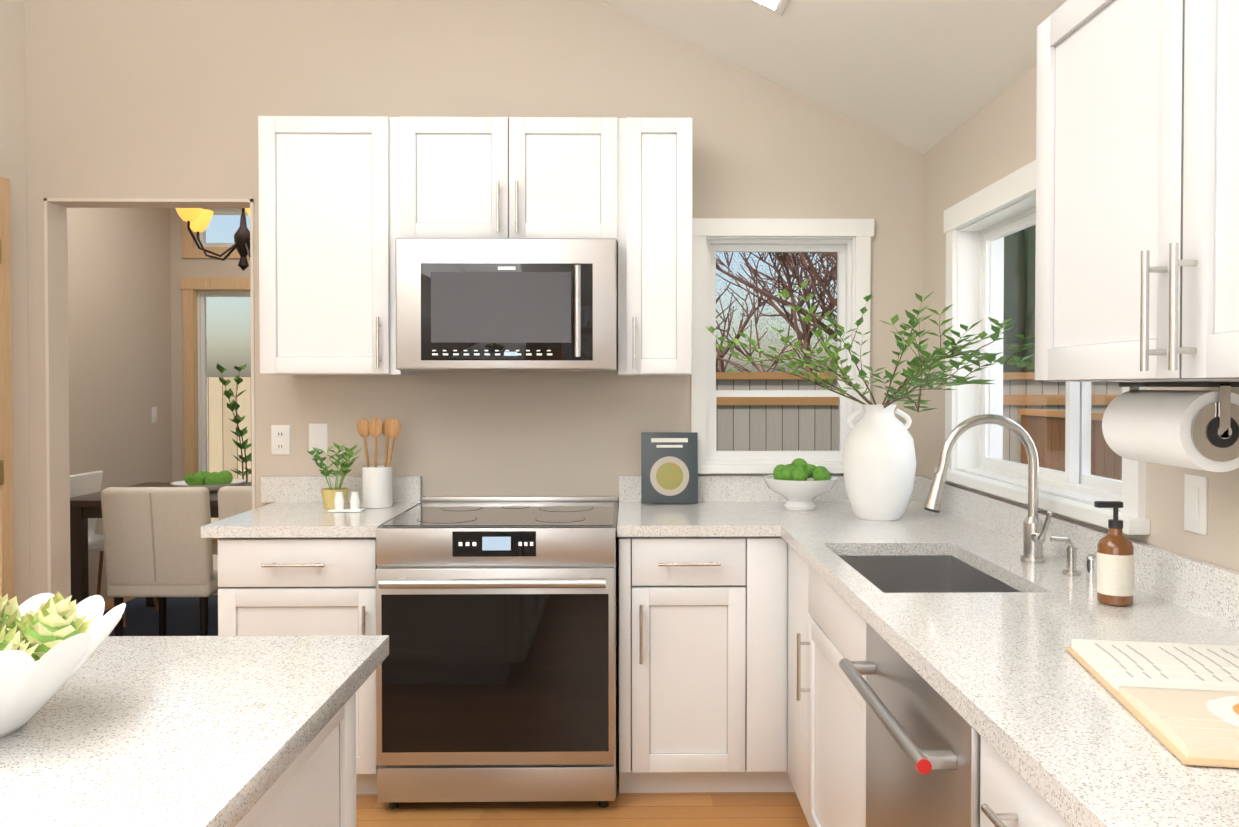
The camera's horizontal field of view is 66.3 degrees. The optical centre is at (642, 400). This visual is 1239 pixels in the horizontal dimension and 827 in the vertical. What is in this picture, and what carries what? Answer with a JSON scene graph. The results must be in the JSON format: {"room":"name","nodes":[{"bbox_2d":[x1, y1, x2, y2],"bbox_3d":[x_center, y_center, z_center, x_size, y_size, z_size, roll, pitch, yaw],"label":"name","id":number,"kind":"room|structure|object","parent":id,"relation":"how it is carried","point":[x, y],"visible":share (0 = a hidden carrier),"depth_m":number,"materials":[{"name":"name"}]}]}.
{"room":"kitchen","nodes":[
{"label":"kitchen","id":0,"kind":"room"},
{"bbox_2d":[0,0,29,605],"bbox_3d":[-2.402,-0.842,0.381,0.150,4.400,6.540,0,1,-1],"label":"wall","id":1,"kind":"structure","parent":0,"point":[12,107],"depth_m":3.60,"materials":[{"name":"paint"}]},
{"bbox_2d":[0,177,13,600],"bbox_3d":[-2.342,0.254,3.020,0.045,2.125,0.990,0,1,-1],"label":"door frame","id":2,"kind":"structure","parent":1,"relation":"attached to","point":[6,519],"depth_m":3.48,"materials":[{"name":"brown wood"}]},
{"bbox_2d":[67,208,174,601],"bbox_3d":[-3.448,-0.321,5.371,0.120,3.200,3.210,0,1,-1],"label":"wall","id":3,"kind":"structure","parent":0,"point":[128,268],"depth_m":6.16,"materials":[{"name":"paint"}]},
{"bbox_2d":[152,407,157,423],"bbox_3d":[-3.401,0.099,6.613,0.009,0.116,0.072,0,1,-1],"label":"light switch","id":4,"kind":"object","parent":3,"relation":"attached to","point":[154,416],"visible":1,"depth_m":6.61,"materials":[{"name":"white plastic"}]},
{"bbox_2d":[171,208,249,553],"bbox_3d":[-2.030,-0.346,6.936,2.760,3.200,0.120,0,1,-1],"label":"wall","id":5,"kind":"structure","parent":0,"point":[180,267],"depth_m":6.85,"materials":[{"name":"paint"}]},
{"bbox_2d":[180,277,250,540],"bbox_3d":[-2.825,0.059,6.920,1.004,1.900,0.143,0,1,-1],"label":"dining room window","id":6,"kind":"structure","parent":5,"relation":"in","point":[197,291],"depth_m":6.85,"materials":[{"name":"brown wood"}]},
{"bbox_2d":[182,208,249,257],"bbox_3d":[-2.825,-1.260,6.899,1.004,0.460,0.143,0,1,-1],"label":"transom","id":7,"kind":"object","parent":5,"relation":"attached to","point":[190,249],"visible":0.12,"depth_m":6.83,"materials":[{"name":"brown wood"}]},
{"bbox_2d":[104,592,808,826],"bbox_3d":[-1.091,1.361,2.100,4.740,0.060,9.870,0,1,-1],"label":"floor","id":8,"kind":"structure","parent":0,"point":[738,809],"depth_m":3.03,"materials":[{"name":"brown wood"}]},
{"bbox_2d":[102,595,217,635],"bbox_3d":[-2.073,1.278,5.051,2.300,0.011,2.200,0,1,-1],"label":"dining rug","id":9,"kind":"object","parent":8,"relation":"on","point":[182,617],"depth_m":5.54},
{"bbox_2d":[70,470,158,626],"bbox_3d":[-3.090,0.841,5.479,0.441,0.843,0.440,0,1,-1],"label":"dining chair","id":10,"kind":"object","parent":9,"relation":"on","point":[85,483],"visible":0.38,"depth_m":5.55,"materials":[{"name":"white"}]},
{"bbox_2d":[101,487,218,635],"bbox_3d":[-2.278,0.838,4.661,0.480,0.876,0.559,0,1,-1],"label":"dining chair","id":11,"kind":"object","parent":9,"relation":"on","point":[157,545],"visible":0.81,"depth_m":4.42,"materials":[{"name":"fabric"}]},
{"bbox_2d":[70,482,251,606],"bbox_3d":[-2.279,0.889,5.441,1.600,0.752,0.940,0,1,-1],"label":"dining table","id":12,"kind":"object","parent":9,"relation":"on","point":[83,508],"visible":0.17,"depth_m":5.01,"materials":[{"name":"brown wood"}]},
{"bbox_2d":[170,470,245,492],"bbox_3d":[-2.499,0.458,5.462,0.400,0.108,0.400,0,1,-1],"label":"centerpiece","id":13,"kind":"object","parent":12,"relation":"on","point":[214,481],"visible":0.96,"depth_m":5.40,"materials":[{"name":"white ceramic"}]},
{"bbox_2d":[217,486,251,519],"bbox_3d":[-1.758,0.837,4.708,0.480,0.876,0.559,0,1,-1],"label":"dining chair","id":14,"kind":"object","parent":9,"relation":"on","point":[234,500],"visible":0.02,"depth_m":4.44,"materials":[{"name":"fabric"}]},
{"bbox_2d":[216,363,251,481],"bbox_3d":[-2.661,0.501,6.526,0.446,1.515,0.492,0,1,-1],"label":"plant","id":15,"kind":"object","parent":8,"relation":"on","point":[233,405],"visible":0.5,"depth_m":6.43,"materials":[{"name":"green plant"}]},
{"bbox_2d":[235,692,355,826],"bbox_3d":[-0.935,0.920,0.361,0.903,0.876,2.643,0,1,-1],"label":"kitchen island","id":16,"kind":"object","parent":8,"relation":"on","point":[314,785],"visible":0.21,"depth_m":1.49,"materials":[{"name":"white wood"}]},
{"bbox_2d":[0,635,388,826],"bbox_3d":[-0.927,0.462,0.355,0.978,0.036,2.705,0,1,-1],"label":"island countertop","id":17,"kind":"structure","parent":16,"relation":"on","point":[168,731],"depth_m":1.25,"materials":[{"name":"stone"}]},
{"bbox_2d":[0,592,125,737],"bbox_3d":[-0.875,0.322,1.233,0.359,0.215,0.359,0,1,-1],"label":"bowl","id":18,"kind":"object","parent":17,"relation":"on","point":[50,644],"visible":1,"depth_m":1.23,"materials":[{"name":"white ceramic"}]},
{"bbox_2d":[218,537,378,794],"bbox_3d":[-1.121,0.873,3.381,0.516,0.876,0.627,0,1,-1],"label":"base cabinet","id":19,"kind":"object","parent":8,"relation":"on","point":[313,585],"depth_m":3.06,"materials":[{"name":"white wood"}]},
{"bbox_2d":[201,476,421,537],"bbox_3d":[-1.148,0.365,3.362,0.584,0.136,0.647,0,1,-1],"label":"countertop","id":20,"kind":"structure","parent":19,"relation":"on","point":[297,510],"depth_m":3.35,"materials":[{"name":"stone"}]},
{"bbox_2d":[307,442,362,508],"bbox_3d":[-1.129,0.272,3.499,0.209,0.244,0.169,0,1,-1],"label":"herb plant","id":21,"kind":"object","parent":20,"relation":"on","point":[328,495],"visible":0.94,"depth_m":3.48,"materials":[{"name":"green plant"}]},
{"bbox_2d":[327,491,365,511],"bbox_3d":[-1.060,0.360,3.400,0.120,0.070,0.070,0,1,-1],"label":"shaker","id":22,"kind":"object","parent":20,"relation":"on","point":[339,502],"visible":1,"depth_m":3.39,"materials":[{"name":"white ceramic"}]},
{"bbox_2d":[357,417,400,507],"bbox_3d":[-0.976,0.227,3.529,0.168,0.332,0.112,0,1,-1],"label":"utensil crock","id":23,"kind":"object","parent":20,"relation":"on","point":[377,486],"visible":1,"depth_m":3.50,"materials":[{"name":"white ceramic"}]},
{"bbox_2d":[376,496,618,808],"bbox_3d":[-0.471,0.844,3.320,0.764,0.935,0.764,0,1,-1],"label":"range","id":24,"kind":"object","parent":8,"relation":"on","point":[497,667],"visible":1,"depth_m":3.00,"materials":[{"name":"silver metal"}]},
{"bbox_2d":[619,536,781,792],"bbox_3d":[0.191,0.872,3.399,0.547,0.876,0.627,0,1,-1],"label":"base cabinet","id":25,"kind":"object","parent":8,"relation":"on","point":[733,651],"depth_m":3.09,"materials":[{"name":"white wood"}]},
{"bbox_2d":[617,475,768,536],"bbox_3d":[0.166,0.365,3.371,0.508,0.136,0.667,0,1,-1],"label":"countertop","id":26,"kind":"structure","parent":25,"relation":"on","point":[727,505],"depth_m":3.37,"materials":[{"name":"stone"}]},
{"bbox_2d":[641,432,697,503],"bbox_3d":[0.102,0.255,3.619,0.215,0.270,0.050,0,1,-1],"label":"cookbook","id":27,"kind":"object","parent":26,"relation":"on","point":[669,467],"visible":1,"depth_m":3.61,"materials":[{"name":"grey paper"}]},
{"bbox_2d":[782,538,865,816],"bbox_3d":[0.788,0.880,2.895,0.632,0.876,0.436,0,1,-1],"label":"base cabinet","id":28,"kind":"object","parent":8,"relation":"on","point":[814,615],"depth_m":2.81,"materials":[{"name":"white wood"}]},
{"bbox_2d":[806,648,865,826],"bbox_3d":[0.795,1.016,2.390,0.632,0.620,0.699,0,1,-1],"label":"base cabinet","id":29,"kind":"object","parent":8,"relation":"on","point":[835,710],"depth_m":2.42,"materials":[{"name":"white wood"}]},
{"bbox_2d":[839,622,980,826],"bbox_3d":[0.738,0.901,1.719,0.652,0.872,0.622,0,1,-1],"label":"dishwasher","id":30,"kind":"object","parent":8,"relation":"on","point":[923,744],"visible":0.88,"depth_m":1.67,"materials":[{"name":"silver metal"}]},
{"bbox_2d":[980,736,1071,826],"bbox_3d":[0.813,0.908,1.154,0.632,0.876,0.493,0,1,-1],"label":"base cabinet","id":31,"kind":"object","parent":8,"relation":"on","point":[1007,799],"depth_m":1.27,"materials":[{"name":"white wood"}]},
{"bbox_2d":[753,475,1238,826],"bbox_3d":[0.788,0.396,1.355,0.677,0.136,4.717,0,1,-1],"label":"countertop","id":32,"kind":"structure","parent":31,"relation":"on","point":[1039,709],"depth_m":1.75,"materials":[{"name":"stone"}]},
{"bbox_2d":[763,458,836,510],"bbox_3d":[0.574,0.301,3.467,0.270,0.185,0.270,0,1,-1],"label":"bowl","id":33,"kind":"object","parent":32,"relation":"on","point":[799,484],"visible":1,"depth_m":3.39,"materials":[{"name":"white ceramic"}]},
{"bbox_2d":[704,279,1034,520],"bbox_3d":[0.620,0.010,2.714,0.799,0.792,1.330,0,1,-1],"label":"vase","id":34,"kind":"object","parent":32,"relation":"on","point":[879,462],"visible":0.96,"depth_m":3.12,"materials":[{"name":"white ceramic"}]},
{"bbox_2d":[839,555,1019,592],"bbox_3d":[0.717,0.560,2.393,0.406,0.221,0.662,0,1,-1],"label":"sink","id":35,"kind":"object","parent":32,"relation":"in","point":[922,574],"visible":0.08,"depth_m":2.72,"materials":[{"name":"silver metal"}]},
{"bbox_2d":[924,414,1051,562],"bbox_3d":[0.874,0.222,2.400,0.310,0.378,0.110,0,1,-1],"label":"faucet","id":36,"kind":"object","parent":32,"relation":"on","point":[1035,529],"visible":1,"depth_m":2.41,"materials":[{"name":"silver metal"}]},
{"bbox_2d":[1050,536,1080,575],"bbox_3d":[1.006,0.368,2.259,0.070,0.091,0.040,0,1,-1],"label":"dispenser","id":37,"kind":"object","parent":32,"relation":"on","point":[1070,570],"visible":1,"depth_m":2.25,"materials":[{"name":"silver metal"}]},
{"bbox_2d":[1086,554,1096,581],"bbox_3d":[1.033,0.383,2.180,0.026,0.063,0.026,0,1,-1],"label":"air gap","id":38,"kind":"object","parent":32,"relation":"in","point":[1091,567],"visible":0.81,"depth_m":2.17,"materials":[{"name":"silver metal"}]},
{"bbox_2d":[1094,501,1133,606],"bbox_3d":[0.972,0.312,1.958,0.077,0.211,0.070,0,1,-1],"label":"soap bottle","id":39,"kind":"object","parent":32,"relation":"on","point":[1115,566],"visible":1,"depth_m":1.93,"materials":[{"name":"orange glass"}]},
{"bbox_2d":[1065,639,1238,767],"bbox_3d":[0.822,0.414,1.343,0.290,0.024,0.500,0,1,9],"label":"open cookbook","id":40,"kind":"object","parent":32,"relation":"on","point":[1180,701],"visible":1,"depth_m":1.36,"materials":[{"name":"beige paper"}]},
{"bbox_2d":[24,0,923,733],"bbox_3d":[-1.175,-0.895,3.729,4.860,4.400,0.120,0,1,-1],"label":"wall","id":41,"kind":"structure","parent":0,"point":[154,98],"depth_m":3.68,"materials":[{"name":"paint"}]},
{"bbox_2d":[44,198,255,601],"bbox_3d":[-1.905,0.262,3.737,0.800,2.086,0.130,0,1,-1],"label":"door frame","id":42,"kind":"structure","parent":41,"relation":"attached to","point":[57,390],"depth_m":3.70,"materials":[{"name":"paint"}]},
{"bbox_2d":[271,425,289,454],"bbox_3d":[-1.404,0.151,3.678,0.072,0.116,0.008,0,1,-1],"label":"electrical outlet","id":43,"kind":"object","parent":41,"relation":"attached to","point":[280,439],"visible":1,"depth_m":3.68,"materials":[{"name":"white plastic"}]},
{"bbox_2d":[309,424,327,452],"bbox_3d":[-1.259,0.146,3.679,0.072,0.116,0.009,0,1,-1],"label":"light switch","id":44,"kind":"object","parent":41,"relation":"attached to","point":[318,436],"visible":0.88,"depth_m":3.68,"materials":[{"name":"white plastic"}]},
{"bbox_2d":[258,116,419,374],"bbox_3d":[-1.111,-0.552,3.508,0.495,0.911,0.327,0,1,-1],"label":"upper cabinet","id":45,"kind":"object","parent":41,"relation":"attached to","point":[345,202],"depth_m":3.35,"materials":[{"name":"white wood"}]},
{"bbox_2d":[402,117,529,237],"bbox_3d":[-0.640,-0.789,3.511,0.446,0.436,0.327,0,1,-1],"label":"upper cabinet","id":46,"kind":"object","parent":41,"relation":"attached to","point":[463,177],"depth_m":3.35,"materials":[{"name":"white wood"}]},
{"bbox_2d":[395,238,617,371],"bbox_3d":[-0.476,-0.339,3.456,0.764,0.456,0.454,0,1,-1],"label":"microwave","id":47,"kind":"object","parent":46,"relation":"attached to","point":[506,304],"visible":1,"depth_m":3.28,"materials":[{"name":"silver metal"}]},
{"bbox_2d":[530,117,621,243],"bbox_3d":[-0.313,-0.789,3.516,0.447,0.436,0.327,0,1,-1],"label":"upper cabinet","id":48,"kind":"object","parent":41,"relation":"attached to","point":[576,162],"depth_m":3.36,"materials":[{"name":"white wood"}]},
{"bbox_2d":[617,117,692,374],"bbox_3d":[0.043,-0.552,3.525,0.264,0.911,0.327,0,1,-1],"label":"upper cabinet","id":49,"kind":"object","parent":41,"relation":"attached to","point":[655,250],"depth_m":3.37,"materials":[{"name":"white wood"}]},
{"bbox_2d":[691,218,873,473],"bbox_3d":[0.536,-0.214,3.739,0.736,0.987,0.170,0,1,-1],"label":"window","id":50,"kind":"structure","parent":41,"relation":"in","point":[848,241],"depth_m":3.69,"materials":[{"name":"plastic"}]},
{"bbox_2d":[601,0,1066,153],"bbox_3d":[-0.588,-1.844,0.426,3.880,2.062,6.710,0,1,-1],"label":"ceiling","id":51,"kind":"structure","parent":0,"point":[922,76],"depth_m":3.13,"materials":[{"name":"paint"}]},
{"bbox_2d":[748,0,787,15],"bbox_3d":[0.376,-1.286,2.994,0.155,0.077,0.170,0,1,-1],"label":"ceiling light","id":52,"kind":"object","parent":51,"relation":"attached to","point":[777,7],"visible":0.94,"depth_m":3.03,"materials":[{"name":"white"}]},
{"bbox_2d":[922,65,1238,571],"bbox_3d":[1.222,0.057,0.447,0.160,2.600,6.540,0,1,-1],"label":"wall","id":53,"kind":"structure","parent":0,"point":[991,142],"depth_m":2.93,"materials":[{"name":"paint"}]},
{"bbox_2d":[934,160,1149,534],"bbox_3d":[1.165,-0.192,2.748,0.210,0.955,1.330,0,1,-1],"label":"window","id":54,"kind":"structure","parent":53,"relation":"in","point":[980,225],"depth_m":3.09,"materials":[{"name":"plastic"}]},
{"bbox_2d":[1035,0,1238,381],"bbox_3d":[0.955,-0.387,1.350,0.342,0.715,1.062,0,1,-1],"label":"upper cabinet","id":55,"kind":"object","parent":53,"relation":"attached to","point":[1137,201],"visible":1,"depth_m":1.47,"materials":[{"name":"white wood"}]},
{"bbox_2d":[1102,382,1238,471],"bbox_3d":[0.959,0.041,1.708,0.136,0.151,0.284,0,1,-1],"label":"paper towel holder","id":56,"kind":"object","parent":55,"relation":"attached to","point":[1196,429],"visible":1,"depth_m":1.61,"materials":[{"name":"white paper"}]},
{"bbox_2d":[1184,474,1207,534],"bbox_3d":[1.117,0.209,1.918,0.009,0.116,0.072,0,1,-1],"label":"light switch","id":57,"kind":"object","parent":53,"relation":"attached to","point":[1195,503],"visible":1,"depth_m":1.91,"materials":[{"name":"white plastic"}]},
{"bbox_3d":[-2.008,-1.971,5.365,3.000,0.100,3.210,0,1,-1],"label":"ceiling","id":58,"kind":"structure","parent":0,"visible":0},
{"bbox_2d":[175,208,249,270],"bbox_3d":[-2.278,-1.332,5.436,0.779,1.180,0.752,0,1,-1],"label":"dining chandelier","id":59,"kind":"object","parent":58,"relation":"hanging from","point":[197,220],"visible":0.5,"depth_m":5.39,"materials":[{"name":"metal"}]},
{"label":"outside","id":60,"kind":"structure","parent":0,"visible":0},
{"bbox_3d":[-0.021,1.786,4.938,60.000,0.100,70.000,0,1,-1],"label":"ground","id":61,"kind":"structure","parent":60,"visible":0},
{"bbox_2d":[207,377,251,521],"bbox_3d":[-3.935,0.716,9.381,5.300,1.900,0.030,0,1,-1],"label":"fence","id":62,"kind":"object","parent":61,"relation":"on","point":[223,448],"depth_m":9.36,"materials":[{"name":"beige wood"}]},
{"bbox_2d":[716,224,1035,371],"bbox_3d":[5.101,-1.582,8.307,12.295,8.732,19.323,0,1,-1],"label":"trees","id":63,"kind":"object","parent":61,"relation":"on","point":[785,259],"depth_m":11.70,"materials":[{"name":"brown plant"}]},
{"bbox_2d":[716,372,1121,462],"bbox_3d":[2.433,0.720,8.171,7.000,1.930,0.090,0,1,-1],"label":"fence","id":64,"kind":"object","parent":61,"relation":"on","point":[792,424],"depth_m":8.13,"materials":[{"name":"grey wood"}]},
{"bbox_2d":[1018,409,1121,479],"bbox_3d":[3.335,0.972,2.047,0.090,1.620,12.150,0,1,-1],"label":"fence","id":65,"kind":"object","parent":61,"relation":"on","point":[1095,433],"depth_m":7.42,"materials":[{"name":"brown wood"}]}
]}

